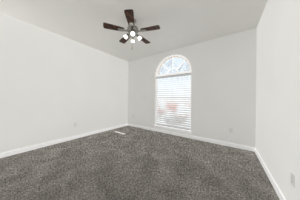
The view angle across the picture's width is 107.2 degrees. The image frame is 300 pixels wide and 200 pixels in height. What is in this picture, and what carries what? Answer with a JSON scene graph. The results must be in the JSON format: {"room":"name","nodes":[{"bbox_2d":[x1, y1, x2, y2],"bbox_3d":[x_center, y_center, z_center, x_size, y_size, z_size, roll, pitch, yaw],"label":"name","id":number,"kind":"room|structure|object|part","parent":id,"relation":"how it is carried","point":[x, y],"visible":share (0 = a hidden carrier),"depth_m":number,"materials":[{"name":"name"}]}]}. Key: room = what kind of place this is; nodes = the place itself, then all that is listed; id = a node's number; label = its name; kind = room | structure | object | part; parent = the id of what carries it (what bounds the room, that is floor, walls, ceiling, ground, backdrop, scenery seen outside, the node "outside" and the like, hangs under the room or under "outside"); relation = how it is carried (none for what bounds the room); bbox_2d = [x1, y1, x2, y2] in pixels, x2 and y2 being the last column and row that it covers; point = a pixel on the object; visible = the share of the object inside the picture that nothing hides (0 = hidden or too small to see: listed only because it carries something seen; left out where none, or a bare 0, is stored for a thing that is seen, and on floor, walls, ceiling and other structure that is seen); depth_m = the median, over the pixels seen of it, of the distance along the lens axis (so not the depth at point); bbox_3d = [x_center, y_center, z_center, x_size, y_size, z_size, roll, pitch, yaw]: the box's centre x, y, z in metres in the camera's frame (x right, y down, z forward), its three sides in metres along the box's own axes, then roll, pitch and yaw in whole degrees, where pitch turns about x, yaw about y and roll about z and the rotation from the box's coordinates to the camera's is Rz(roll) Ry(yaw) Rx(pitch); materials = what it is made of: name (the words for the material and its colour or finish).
{"room":"empty bedroom","nodes":[
{"label":"empty bedroom","id":0,"kind":"room"},
{"bbox_2d":[0,12,127,152],"bbox_3d":[-2.019,-0.246,3.241,0.140,2.700,3.880,1,0,35],"label":"wall","id":1,"kind":"structure","parent":0,"point":[54,86],"depth_m":2.65,"materials":[{"name":"paint"}]},
{"bbox_2d":[0,123,127,157],"bbox_3d":[-1.970,1.060,3.197,0.014,0.088,3.600,1,0,35],"label":"baseboard","id":2,"kind":"structure","parent":1,"relation":"attached to","point":[14,152],"depth_m":2.65,"materials":[{"name":"white wood"}]},
{"bbox_2d":[0,0,267,61],"bbox_3d":[-0.328,-1.629,2.066,4.235,0.100,3.880,1,0,35],"label":"ceiling","id":3,"kind":"structure","parent":0,"point":[182,23],"depth_m":2.19,"materials":[{"name":"paint"}]},
{"bbox_2d":[103,9,159,49],"bbox_3d":[-0.328,-1.270,2.254,1.073,0.616,1.029,1,0,35],"label":"ceiling fan","id":4,"kind":"object","parent":3,"relation":"hanging from","point":[132,30],"visible":1,"depth_m":2.12,"materials":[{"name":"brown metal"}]},
{"bbox_3d":[-0.345,-1.417,2.223,0.228,0.323,0.228,1,0,35],"label":"motor","id":5,"kind":"part","parent":4,"relation":"part of","materials":[{"name":"silver metal"}]},
{"bbox_2d":[0,126,279,199],"bbox_3d":[-0.357,1.171,2.066,4.235,0.100,3.880,1,0,35],"label":"floor","id":6,"kind":"structure","parent":0,"point":[133,163],"depth_m":1.72,"materials":[{"name":"grey carpet"}]},
{"bbox_2d":[128,28,256,147],"bbox_3d":[0.730,-0.217,3.598,3.955,2.700,0.140,1,0,35],"label":"wall","id":7,"kind":"structure","parent":0,"point":[223,85],"depth_m":2.85,"materials":[{"name":"paint"}]},
{"bbox_2d":[154,125,191,133],"bbox_3d":[0.687,0.969,3.567,1.296,0.077,0.103,1,0,35],"label":"window sill","id":8,"kind":"structure","parent":7,"relation":"attached to","point":[174,129],"depth_m":3.49,"materials":[{"name":"white wood"}]},
{"bbox_2d":[156,55,190,130],"bbox_3d":[0.743,-0.249,3.629,1.236,2.363,0.075,1,0,35],"label":"window","id":9,"kind":"structure","parent":7,"relation":"in","point":[170,73],"depth_m":3.61,"materials":[{"name":"white plastic"}]},
{"bbox_2d":[155,73,190,129],"bbox_3d":[0.704,0.067,3.578,1.212,1.685,0.063,1,0,35],"label":"window blinds","id":10,"kind":"object","parent":9,"relation":"attached to","point":[175,75],"visible":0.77,"depth_m":3.53,"materials":[{"name":"white plastic"}]},
{"bbox_2d":[162,59,184,73],"bbox_3d":[0.752,-1.110,3.629,0.861,0.596,0.015,1,0,35],"label":"window grille","id":11,"kind":"object","parent":9,"relation":"attached to","point":[172,66],"visible":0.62,"depth_m":3.63,"materials":[{"name":"white"}]},
{"bbox_2d":[158,56,189,72],"bbox_3d":[0.749,-1.100,3.624,1.150,0.575,0.027,1,0,35],"label":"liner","id":12,"kind":"object","parent":9,"relation":"attached to","point":[169,58],"visible":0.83,"depth_m":3.70,"materials":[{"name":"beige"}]},
{"bbox_2d":[128,123,254,151],"bbox_3d":[0.672,1.088,3.535,3.927,0.088,0.014,1,0,35],"label":"baseboard","id":13,"kind":"structure","parent":7,"relation":"attached to","point":[248,148],"depth_m":3.02,"materials":[{"name":"white wood"}]},
{"bbox_2d":[255,0,299,199],"bbox_3d":[1.335,-0.211,0.892,0.140,2.700,3.880,1,0,35],"label":"wall","id":14,"kind":"structure","parent":0,"point":[277,145],"depth_m":1.31,"materials":[{"name":"paint"}]},
{"bbox_2d":[255,148,285,199],"bbox_3d":[1.258,1.094,0.936,0.014,0.088,3.600,1,0,35],"label":"baseboard","id":15,"kind":"structure","parent":14,"relation":"attached to","point":[276,187],"depth_m":1.49,"materials":[{"name":"white wood"}]},
{"bbox_2d":[291,172,294,187],"bbox_3d":[1.335,0.754,1.034,0.007,0.115,0.070,1,0,35],"label":"outlet","id":16,"kind":"object","parent":14,"relation":"attached to","point":[293,179],"visible":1,"depth_m":1.02,"materials":[{"name":"white plastic"}]},
{"label":"outside","id":17,"kind":"structure","parent":0,"visible":0},
{"bbox_2d":[158,57,190,127],"bbox_3d":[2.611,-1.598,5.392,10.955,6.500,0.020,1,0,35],"label":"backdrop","id":18,"kind":"structure","parent":17,"point":[173,79],"depth_m":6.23,"materials":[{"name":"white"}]}
]}

